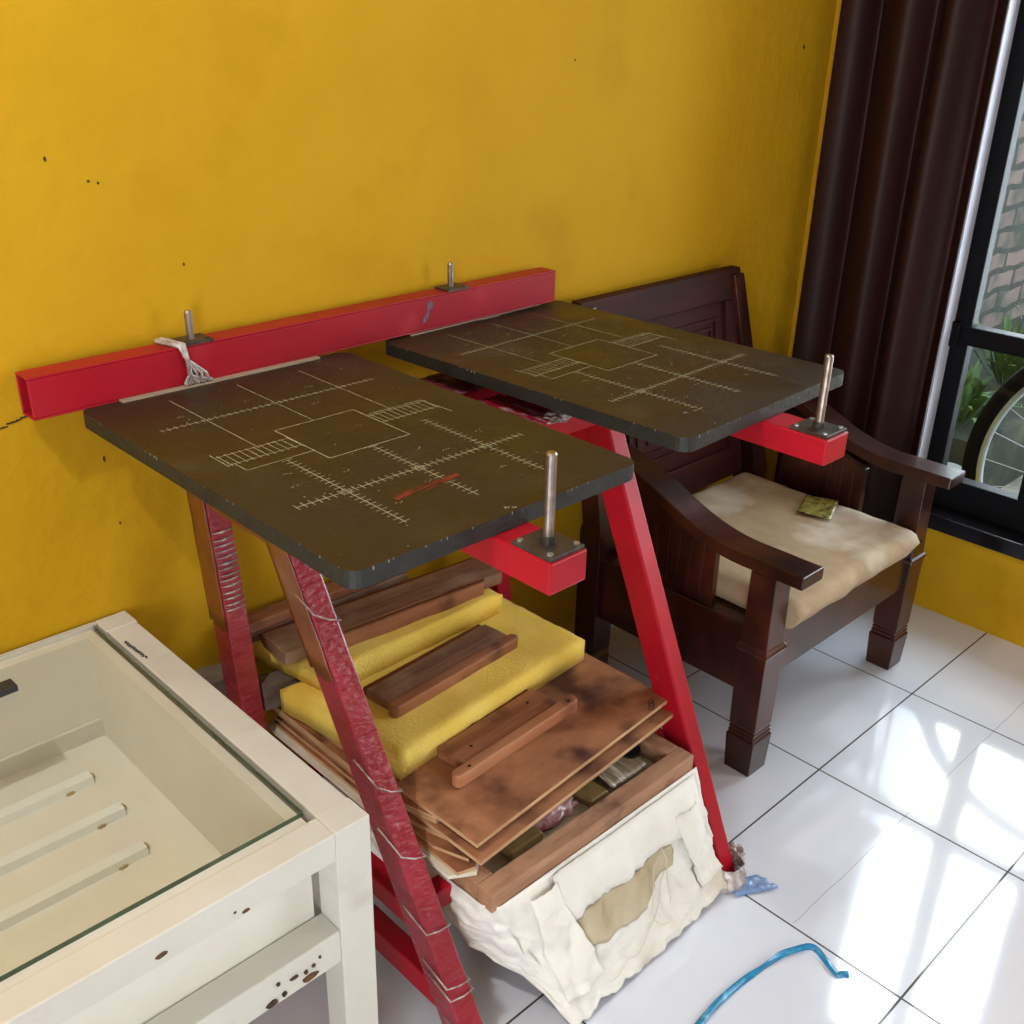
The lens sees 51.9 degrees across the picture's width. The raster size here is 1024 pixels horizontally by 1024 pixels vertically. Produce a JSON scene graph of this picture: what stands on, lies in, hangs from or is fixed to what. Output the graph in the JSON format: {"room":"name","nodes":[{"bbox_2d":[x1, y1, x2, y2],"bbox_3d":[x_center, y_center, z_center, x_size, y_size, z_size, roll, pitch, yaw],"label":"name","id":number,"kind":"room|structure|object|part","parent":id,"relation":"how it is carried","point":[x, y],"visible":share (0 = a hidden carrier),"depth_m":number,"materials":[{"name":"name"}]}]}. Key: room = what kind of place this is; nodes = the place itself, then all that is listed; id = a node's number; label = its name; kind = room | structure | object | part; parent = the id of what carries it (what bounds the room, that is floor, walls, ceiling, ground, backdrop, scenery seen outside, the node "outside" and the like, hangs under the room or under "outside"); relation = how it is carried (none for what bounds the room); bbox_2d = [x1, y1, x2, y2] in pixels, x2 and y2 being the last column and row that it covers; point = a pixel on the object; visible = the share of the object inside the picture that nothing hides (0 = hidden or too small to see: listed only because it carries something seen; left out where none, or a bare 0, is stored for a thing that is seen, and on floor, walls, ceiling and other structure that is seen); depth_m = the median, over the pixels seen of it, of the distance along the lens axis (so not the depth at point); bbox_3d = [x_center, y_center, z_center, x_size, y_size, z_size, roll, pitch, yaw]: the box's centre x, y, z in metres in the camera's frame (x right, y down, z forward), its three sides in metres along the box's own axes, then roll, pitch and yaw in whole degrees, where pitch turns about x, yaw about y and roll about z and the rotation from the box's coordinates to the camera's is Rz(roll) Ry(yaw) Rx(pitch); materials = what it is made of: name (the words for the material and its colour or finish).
{"room":"print shop","nodes":[
{"label":"print shop","id":0,"kind":"room"},
{"bbox_2d":[0,0,836,763],"bbox_3d":[-0.798,-0.587,1.560,4.840,2.900,0.120,-21,33,-39],"label":"wall","id":1,"kind":"structure","parent":0,"point":[297,157],"depth_m":1.96,"materials":[{"name":"yellow paint"}]},
{"bbox_2d":[0,45,804,523],"bbox_3d":[-0.016,-0.596,2.304,2.219,0.786,0.002,-21,33,-39],"label":"wall crack","id":2,"kind":"structure","parent":1,"relation":"attached to","point":[44,157],"depth_m":1.69,"materials":[{"name":"brown"}]},
{"bbox_2d":[248,604,1023,1023],"bbox_3d":[0.730,1.482,0.742,4.840,0.080,4.620,-21,33,-39],"label":"floor","id":3,"kind":"structure","parent":0,"point":[884,809],"depth_m":2.24,"materials":[{"name":"white tile"}]},
{"bbox_2d":[0,611,377,1023],"bbox_3d":[-0.822,0.710,1.501,1.003,0.602,0.743,-21,33,-39],"label":"table","id":4,"kind":"object","parent":3,"relation":"on","point":[112,793],"visible":1,"depth_m":1.57,"materials":[{"name":"beige paint"}]},
{"bbox_3d":[-1.069,0.344,1.619,0.887,0.047,0.012,-21,33,-39],"label":"rail","id":5,"kind":"part","parent":4,"relation":"part of","materials":[{"name":"beige paint"}]},
{"bbox_3d":[-1.063,0.515,1.688,0.887,0.060,0.038,-21,33,-39],"label":"rail","id":6,"kind":"part","parent":4,"relation":"part of","materials":[{"name":"beige paint"}]},
{"bbox_3d":[-0.722,0.468,2.025,0.058,0.600,0.050,-21,33,-39],"label":"leg","id":7,"kind":"part","parent":4,"relation":"part of","materials":[{"name":"beige paint"}]},
{"bbox_2d":[0,624,302,981],"bbox_3d":[-0.841,0.435,1.389,0.888,0.008,0.668,-21,33,-39],"label":"sheet","id":8,"kind":"object","parent":4,"relation":"on","point":[177,882],"visible":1,"depth_m":1.38,"materials":[{"name":"clear glass"}]},
{"bbox_2d":[0,679,17,697],"bbox_3d":[-0.861,0.302,1.648,0.028,0.012,0.162,24,33,39],"label":"metal bar","id":9,"kind":"object","parent":8,"relation":"on","point":[7,687],"visible":1,"depth_m":1.69,"materials":[{"name":"metal"}]},
{"bbox_3d":[-0.574,0.572,1.159,0.887,0.047,0.045,-21,33,-39],"label":"rail","id":10,"kind":"part","parent":4,"relation":"part of","materials":[{"name":"beige paint"}]},
{"bbox_3d":[-0.475,0.329,1.684,0.054,0.046,0.642,-21,33,-39],"label":"rail","id":11,"kind":"part","parent":4,"relation":"part of","materials":[{"name":"beige paint"}]},
{"bbox_3d":[-0.580,0.739,1.239,0.887,0.060,0.046,-21,33,-39],"label":"rail","id":12,"kind":"part","parent":4,"relation":"part of","materials":[{"name":"beige paint"}]},
{"bbox_3d":[-0.480,0.492,1.761,0.044,0.046,0.642,-21,33,-39],"label":"rail","id":13,"kind":"part","parent":4,"relation":"part of","materials":[{"name":"beige paint"}]},
{"bbox_3d":[-0.242,0.689,1.578,0.058,0.600,0.050,-21,33,-39],"label":"leg","id":14,"kind":"part","parent":4,"relation":"part of","materials":[{"name":"beige paint"}]},
{"bbox_2d":[83,300,847,1023],"bbox_3d":[-0.014,0.211,1.996,1.164,1.120,0.893,-21,33,-39],"label":"workbench","id":15,"kind":"object","parent":3,"relation":"on","point":[351,470],"visible":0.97,"depth_m":1.73,"materials":[{"name":"red paint"}]},
{"bbox_2d":[197,655,255,696],"bbox_3d":[-0.556,0.334,2.078,0.132,0.075,0.051,-17,31,-33],"label":"block","id":16,"kind":"object","parent":15,"relation":"attached to","point":[213,674],"visible":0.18,"depth_m":2.04,"materials":[{"name":"grey wood"}]},
{"bbox_3d":[-0.473,-0.053,1.802,0.039,0.143,0.239,-21,33,-39],"label":"rail","id":17,"kind":"part","parent":15,"relation":"part of","materials":[{"name":"red metal"}]},
{"bbox_3d":[-0.523,0.291,2.011,0.045,0.940,0.190,-21,33,-39],"label":"leg","id":18,"kind":"part","parent":15,"relation":"part of","materials":[{"name":"red metal"}]},
{"bbox_2d":[15,262,555,420],"bbox_3d":[-0.339,-0.371,2.000,1.172,0.131,0.048,-21,33,-39],"label":"beam","id":19,"kind":"structure","parent":15,"relation":"on","point":[58,389],"depth_m":1.90,"materials":[{"name":"red metal"}]},
{"bbox_2d":[154,337,212,385],"bbox_3d":[-0.560,-0.256,1.793,0.089,0.081,0.035,-3,25,-9],"label":"strip","id":20,"kind":"object","parent":19,"relation":"attached to","point":[191,367],"visible":1,"depth_m":1.79,"materials":[{"name":"white plastic"}]},
{"bbox_3d":[-0.550,-0.298,1.808,0.056,0.007,0.046,-21,33,-39],"label":"hinge plate","id":21,"kind":"part","parent":19,"relation":"part of","materials":[{"name":"metal"}]},
{"bbox_3d":[-0.125,-0.467,2.180,0.056,0.007,0.046,-21,33,-39],"label":"hinge plate","id":22,"kind":"part","parent":19,"relation":"part of","materials":[{"name":"metal"}]},
{"bbox_3d":[-0.235,0.424,1.742,0.045,0.940,0.613,-21,33,-39],"label":"leg","id":23,"kind":"part","parent":15,"relation":"part of","materials":[{"name":"red metal"}]},
{"bbox_3d":[-0.318,0.600,1.914,0.037,0.043,0.510,-21,33,-39],"label":"shelf rail","id":24,"kind":"part","parent":15,"relation":"part of","materials":[{"name":"red metal"}]},
{"bbox_3d":[-0.293,0.727,1.942,0.037,0.050,0.590,-21,33,-39],"label":"rail","id":25,"kind":"part","parent":15,"relation":"part of","materials":[{"name":"red metal"}]},
{"bbox_3d":[-0.043,0.104,2.434,0.042,0.940,0.190,-21,33,-39],"label":"leg","id":26,"kind":"part","parent":15,"relation":"part of","materials":[{"name":"red paint"}]},
{"bbox_3d":[-0.238,-0.066,1.617,0.068,0.046,0.893,-21,33,-39],"label":"support arm","id":27,"kind":"part","parent":15,"relation":"part of","materials":[{"name":"red paint"}]},
{"bbox_3d":[0.046,0.041,1.343,0.062,0.006,0.070,-21,33,-39],"label":"hinge plate","id":28,"kind":"part","parent":15,"relation":"part of","materials":[{"name":"metal"}]},
{"bbox_2d":[451,732,693,912],"bbox_3d":[-0.060,0.469,2.109,0.543,0.040,0.642,-21,33,-39],"label":"wooden crate","id":29,"kind":"object","parent":15,"relation":"on","point":[499,879],"visible":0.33,"depth_m":1.89,"materials":[{"name":"wood"}]},
{"bbox_2d":[266,720,478,878],"bbox_3d":[-0.257,0.510,1.954,0.096,0.008,0.585,-21,33,-39],"label":"board","id":30,"kind":"object","parent":29,"relation":"on","point":[328,774],"visible":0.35,"depth_m":1.96,"materials":[{"name":"beige wood"}]},
{"bbox_2d":[273,720,475,875],"bbox_3d":[-0.107,0.446,2.080,0.485,0.006,0.570,-21,33,-39],"label":"thin plywood","id":31,"kind":"object","parent":30,"relation":"on","point":[458,866],"visible":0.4,"depth_m":1.81,"materials":[{"name":"brown wood"}]},
{"bbox_2d":[276,716,468,861],"bbox_3d":[-0.117,0.439,2.078,0.458,0.006,0.555,-21,33,-39],"label":"thin plywood","id":32,"kind":"object","parent":31,"relation":"on","point":[438,843],"visible":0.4,"depth_m":1.82,"materials":[{"name":"brown wood"}]},
{"bbox_2d":[278,714,445,839],"bbox_3d":[-0.144,0.429,2.078,0.412,0.010,0.510,-21,33,-39],"label":"thin plywood","id":33,"kind":"object","parent":32,"relation":"on","point":[415,821],"visible":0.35,"depth_m":1.84,"materials":[{"name":"brown wood"}]},
{"bbox_2d":[410,708,672,865],"bbox_3d":[-0.054,0.411,2.098,0.583,0.009,0.578,-21,33,-39],"label":"plywood board","id":34,"kind":"object","parent":33,"relation":"on","point":[496,843],"visible":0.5,"depth_m":1.88,"materials":[{"name":"brown wood"}]},
{"bbox_2d":[273,706,438,823],"bbox_3d":[-0.169,0.407,2.072,0.402,0.014,0.470,-21,33,-39],"label":"thin plywood","id":35,"kind":"object","parent":34,"relation":"on","point":[330,748],"visible":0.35,"depth_m":1.97,"materials":[{"name":"brown wood"}]},
{"bbox_2d":[317,652,666,847],"bbox_3d":[-0.049,0.389,2.088,0.585,0.010,0.543,-21,33,-39],"label":"plywood board","id":36,"kind":"object","parent":35,"relation":"on","point":[611,703],"visible":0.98,"depth_m":1.94,"materials":[{"name":"brown wood"}]},
{"bbox_2d":[258,671,299,710],"bbox_3d":[-0.463,0.346,2.075,0.087,0.061,0.048,-16,30,-33],"label":"block","id":37,"kind":"object","parent":36,"relation":"on","point":[271,683],"visible":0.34,"depth_m":2.05,"materials":[{"name":"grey stone"}]},
{"bbox_2d":[280,598,584,779],"bbox_3d":[-0.132,0.333,2.126,0.576,0.056,0.322,-21,33,-39],"label":"foam slab","id":38,"kind":"object","parent":36,"relation":"on","point":[545,650],"visible":0.46,"depth_m":2.04,"materials":[{"name":"yellow fabric"}]},
{"bbox_2d":[252,588,502,690],"bbox_3d":[-0.269,0.235,2.202,0.505,0.050,0.213,-21,33,-39],"label":"foam slab","id":39,"kind":"object","parent":38,"relation":"on","point":[369,657],"visible":0.47,"depth_m":2.12,"materials":[{"name":"yellow fabric"}]},
{"bbox_2d":[251,572,407,642],"bbox_3d":[-0.397,0.193,2.206,0.420,0.018,0.044,-21,33,-39],"label":"wooden lath","id":40,"kind":"object","parent":39,"relation":"on","point":[256,636],"visible":0.22,"depth_m":2.24,"materials":[{"name":"brown wood"}]},
{"bbox_2d":[247,572,403,633],"bbox_3d":[-0.390,0.171,2.205,0.400,0.022,0.040,-21,33,-39],"label":"wooden lath","id":41,"kind":"object","parent":40,"relation":"on","point":[258,620],"visible":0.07,"depth_m":2.12,"materials":[{"name":"brown wood"}]},
{"bbox_2d":[260,558,501,664],"bbox_3d":[-0.256,0.198,2.192,0.535,0.034,0.122,-19,32,-36],"label":"wooden plank","id":42,"kind":"object","parent":39,"relation":"on","point":[386,610],"visible":0.66,"depth_m":2.18,"materials":[{"name":"brown wood"}]},
{"bbox_2d":[363,624,517,717],"bbox_3d":[-0.139,0.307,2.094,0.106,0.026,0.350,22,32,36],"label":"wooden plank","id":43,"kind":"object","parent":38,"relation":"on","point":[409,686],"visible":0.99,"depth_m":2.07,"materials":[{"name":"brown wood"}]},
{"bbox_3d":[-0.172,0.296,2.121,0.018,0.016,0.322,22,32,36],"label":"blade","id":44,"kind":"part","parent":43,"relation":"part of","materials":[{"name":"brown wood"}]},
{"bbox_2d":[437,689,576,787],"bbox_3d":[-0.020,0.412,1.995,0.108,0.029,0.335,22,32,37],"label":"wooden plank","id":45,"kind":"object","parent":36,"relation":"on","point":[486,742],"visible":1,"depth_m":1.97,"materials":[{"name":"brown wood"}]},
{"bbox_3d":[-0.053,0.402,2.024,0.018,0.017,0.254,22,32,37],"label":"blade","id":46,"kind":"part","parent":45,"relation":"part of","materials":[{"name":"brown wood"}]},
{"bbox_2d":[499,826,543,859],"bbox_3d":[-0.015,0.575,1.906,0.085,0.019,0.125,-21,33,-39],"label":"film","id":47,"kind":"object","parent":29,"relation":"on","point":[532,836],"visible":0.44,"depth_m":1.86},
{"bbox_2d":[533,796,578,831],"bbox_3d":[0.069,0.552,1.944,0.145,0.030,0.074,-21,33,-39],"label":"clear bag","id":48,"kind":"object","parent":29,"relation":"on","point":[552,819],"visible":0.45,"depth_m":1.93,"materials":[{"name":"plastic"}]},
{"bbox_2d":[572,780,607,807],"bbox_3d":[0.126,0.524,2.020,0.050,0.020,0.120,-21,33,-39],"label":"tape","id":49,"kind":"object","parent":29,"relation":"on","point":[592,792],"visible":0.26,"depth_m":1.99,"materials":[{"name":"brown plastic"}]},
{"bbox_2d":[598,757,647,788],"bbox_3d":[0.192,0.490,2.067,0.105,0.013,0.110,-21,33,-39],"label":"packet","id":50,"kind":"object","parent":29,"relation":"on","point":[624,768],"visible":0.42,"depth_m":2.04,"materials":[{"name":"silver metal"}]},
{"bbox_2d":[622,745,639,758],"bbox_3d":[0.231,0.484,2.098,0.048,0.030,0.048,-21,33,-39],"label":"tape roll","id":51,"kind":"object","parent":29,"relation":"on","point":[633,753],"visible":0.36,"depth_m":2.08,"materials":[{"name":"black"}]},
{"bbox_3d":[0.048,-0.221,2.187,0.038,0.143,0.359,-21,33,-39],"label":"rail","id":52,"kind":"part","parent":15,"relation":"part of","materials":[{"name":"red metal"}]},
{"bbox_3d":[0.162,0.413,2.337,0.034,0.043,0.510,-21,33,-39],"label":"shelf rail","id":53,"kind":"part","parent":15,"relation":"part of","materials":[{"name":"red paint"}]},
{"bbox_3d":[0.295,0.261,2.119,0.042,0.940,0.480,-21,33,-39],"label":"leg","id":54,"kind":"part","parent":15,"relation":"part of","materials":[{"name":"red paint"}]},
{"bbox_3d":[0.226,-0.247,2.027,0.068,0.046,0.893,-21,33,-39],"label":"support arm","id":55,"kind":"part","parent":15,"relation":"part of","materials":[{"name":"red paint"}]},
{"bbox_3d":[0.510,-0.140,1.752,0.062,0.006,0.070,-21,33,-39],"label":"hinge plate","id":56,"kind":"part","parent":15,"relation":"part of","materials":[{"name":"metal"}]},
{"bbox_2d":[323,767,727,1023],"bbox_3d":[0.037,0.705,1.947,0.823,0.264,0.379,0,25,-3],"label":"sack","id":57,"kind":"object","parent":3,"relation":"on","point":[592,922],"visible":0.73,"depth_m":1.90,"materials":[{"name":"beige fabric"}]},
{"bbox_3d":[0.218,0.712,1.942,0.042,0.084,0.279,23,32,38],"label":"stained panel","id":58,"kind":"part","parent":57,"relation":"part of","materials":[{"name":"fabric"}]},
{"bbox_2d":[720,842,777,896],"bbox_3d":[0.455,0.729,2.175,0.155,0.048,0.128,-6,26,-15],"label":"crumpled plastic bag","id":59,"kind":"object","parent":3,"relation":"on","point":[739,884],"visible":0.58,"depth_m":2.15,"materials":[{"name":"plastic"}]},
{"bbox_2d":[572,265,964,776],"bbox_3d":[0.627,-0.027,2.675,0.750,1.004,0.707,-21,33,-39],"label":"wooden armchair","id":60,"kind":"object","parent":3,"relation":"on","point":[747,649],"visible":0.63,"depth_m":2.61,"materials":[{"name":"brown wood"}]},
{"bbox_3d":[0.193,-0.017,2.646,0.068,0.990,0.146,-21,33,-39],"label":"leg","id":61,"kind":"part","parent":60,"relation":"part of","materials":[{"name":"brown wood"}]},
{"bbox_3d":[0.383,-0.542,2.671,0.639,0.079,0.045,-21,33,-39],"label":"crest rail","id":62,"kind":"part","parent":60,"relation":"part of","materials":[{"name":"brown wood"}]},
{"bbox_3d":[0.417,-0.311,2.748,0.407,0.325,0.063,-21,33,-39],"label":"moulding","id":63,"kind":"part","parent":60,"relation":"part of","materials":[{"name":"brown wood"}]},
{"bbox_3d":[0.388,0.259,2.547,0.036,0.173,0.430,-21,33,-39],"label":"rail","id":64,"kind":"part","parent":60,"relation":"part of","materials":[{"name":"brown wood"}]},
{"bbox_3d":[0.379,0.062,2.470,0.028,0.250,0.255,-21,33,-39],"label":"panel","id":65,"kind":"part","parent":60,"relation":"part of","materials":[{"name":"brown wood"}]},
{"bbox_3d":[0.414,-0.312,2.751,0.577,0.405,0.097,-21,33,-39],"label":"panel","id":66,"kind":"part","parent":60,"relation":"part of","materials":[{"name":"brown wood"}]},
{"bbox_3d":[0.437,-0.080,2.828,0.577,0.080,0.043,-21,33,-39],"label":"rail","id":67,"kind":"part","parent":60,"relation":"part of","materials":[{"name":"brown wood"}]},
{"bbox_3d":[0.426,-0.011,2.394,0.082,0.152,0.612,-21,33,-39],"label":"armrest","id":68,"kind":"part","parent":60,"relation":"part of","materials":[{"name":"brown wood"}]},
{"bbox_3d":[0.651,-0.195,3.050,0.122,0.990,0.146,-21,33,-39],"label":"leg","id":69,"kind":"part","parent":60,"relation":"part of","materials":[{"name":"brown wood"}]},
{"bbox_3d":[0.560,0.366,2.399,0.083,0.524,0.083,-21,33,-39],"label":"leg","id":70,"kind":"part","parent":60,"relation":"part of","materials":[{"name":"brown wood"}]},
{"bbox_2d":[692,472,921,628],"bbox_3d":[0.645,0.071,2.682,0.597,0.074,0.557,-21,33,-39],"label":"seat cushion","id":71,"kind":"object","parent":60,"relation":"on","point":[852,547],"visible":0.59,"depth_m":2.63,"materials":[{"name":"beige fabric"}]},
{"bbox_2d":[797,495,837,519],"bbox_3d":[0.806,-0.015,2.774,0.088,0.006,0.132,12,27,22],"label":"packet","id":72,"kind":"object","parent":71,"relation":"on","point":[822,507],"visible":1,"depth_m":2.77,"materials":[{"name":"plastic"}]},
{"bbox_3d":[0.857,-0.124,2.891,0.028,0.250,0.255,-21,33,-39],"label":"panel","id":73,"kind":"part","parent":60,"relation":"part of","materials":[{"name":"brown wood"}]},
{"bbox_3d":[0.807,0.228,2.580,0.603,0.121,0.032,-21,33,-39],"label":"rail","id":74,"kind":"part","parent":60,"relation":"part of","materials":[{"name":"brown wood"}]},
{"bbox_3d":[0.901,-0.231,2.795,0.082,0.152,0.612,-21,33,-39],"label":"armrest","id":75,"kind":"part","parent":60,"relation":"part of","materials":[{"name":"brown wood"}]},
{"bbox_3d":[1.041,0.161,2.814,0.083,0.564,0.083,-21,33,-39],"label":"leg","id":76,"kind":"part","parent":60,"relation":"part of","materials":[{"name":"brown wood"}]},
{"bbox_2d":[695,943,849,1023],"bbox_3d":[0.415,0.881,1.891,0.438,0.015,0.104,-13,29,-27],"label":"ribbon","id":77,"kind":"object","parent":3,"relation":"on","point":[727,993],"visible":1,"depth_m":1.95,"materials":[{"name":"plastic"}]},
{"bbox_2d":[771,0,1023,647],"bbox_3d":[2.462,-0.522,1.595,0.140,2.900,4.400,-21,33,-39],"label":"wall","id":78,"kind":"structure","parent":0,"point":[981,588],"depth_m":3.07,"materials":[{"name":"yellow paint"}]},
{"bbox_2d":[774,0,1008,522],"bbox_3d":[1.039,-1.061,2.761,0.084,2.700,0.448,-21,33,-39],"label":"window curtain","id":79,"kind":"object","parent":78,"relation":"hanging from","point":[911,82],"visible":0.64,"depth_m":2.86,"materials":[{"name":"brown fabric"}]},
{"bbox_2d":[917,0,1020,458],"bbox_3d":[1.224,-0.805,2.803,0.059,1.670,0.010,-21,33,-39],"label":"trim","id":80,"kind":"structure","parent":78,"relation":"attached to","point":[1013,7],"depth_m":2.81,"materials":[{"name":"silver metal"}]},
{"bbox_2d":[927,0,1023,560],"bbox_3d":[1.439,-0.683,2.623,0.134,1.728,0.650,-21,33,-39],"label":"window","id":81,"kind":"structure","parent":78,"relation":"in","point":[990,517],"depth_m":2.93,"materials":[{"name":"black paint"}]},
{"bbox_3d":[1.404,0.084,2.967,0.090,0.046,0.650,-21,33,-39],"label":"sill","id":82,"kind":"part","parent":81,"relation":"part of","materials":[{"name":"black paint"}]},
{"label":"outside","id":83,"kind":"structure","parent":0,"visible":0},
{"bbox_2d":[1001,475,1022,493],"bbox_3d":[3.767,-0.654,5.568,6.860,0.060,9.000,-21,33,-39],"label":"ground","id":84,"kind":"structure","parent":83,"point":[1017,482],"depth_m":4.24,"materials":[{"name":"grey concrete"}]},
{"bbox_2d":[947,462,961,469],"bbox_3d":[1.603,-0.075,3.915,0.110,0.200,0.110,-21,33,-39],"label":"flower pot","id":85,"kind":"object","parent":84,"relation":"on","point":[950,464],"visible":0.04,"depth_m":3.89,"materials":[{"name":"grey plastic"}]},
{"bbox_2d":[962,367,1023,487],"bbox_3d":[2.154,0.008,2.641,0.375,1.170,1.986,-21,33,-39],"label":"bicycle","id":86,"kind":"object","parent":84,"relation":"on","point":[1010,391],"visible":0.52,"depth_m":3.19,"materials":[{"name":"black"}]},
{"bbox_2d":[978,109,1023,326],"bbox_3d":[2.723,-1.471,5.605,5.860,1.340,0.180,-21,33,-39],"label":"wall","id":87,"kind":"structure","parent":84,"relation":"on","point":[1004,288],"depth_m":5.31,"materials":[{"name":"brick"}]},
{"bbox_2d":[948,315,1023,487],"bbox_3d":[3.314,-0.951,5.801,5.050,0.260,0.720,-21,33,-39],"label":"trim","id":88,"kind":"structure","parent":87,"relation":"attached to","point":[1001,450],"depth_m":4.15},
{"bbox_2d":[957,359,1023,428],"bbox_3d":[1.728,-0.437,4.059,0.571,0.218,0.556,-21,33,-39],"label":"plant","id":89,"kind":"object","parent":88,"relation":"on","point":[973,398],"visible":0.34,"depth_m":4.06,"materials":[{"name":"green plant"}]},
{"bbox_2d":[972,310,1023,384],"bbox_3d":[2.148,-0.680,4.506,0.589,0.296,0.555,-21,33,-39],"label":"plant","id":90,"kind":"object","parent":88,"relation":"on","point":[1000,363],"visible":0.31,"depth_m":4.50,"materials":[{"name":"green plant"}]}
]}

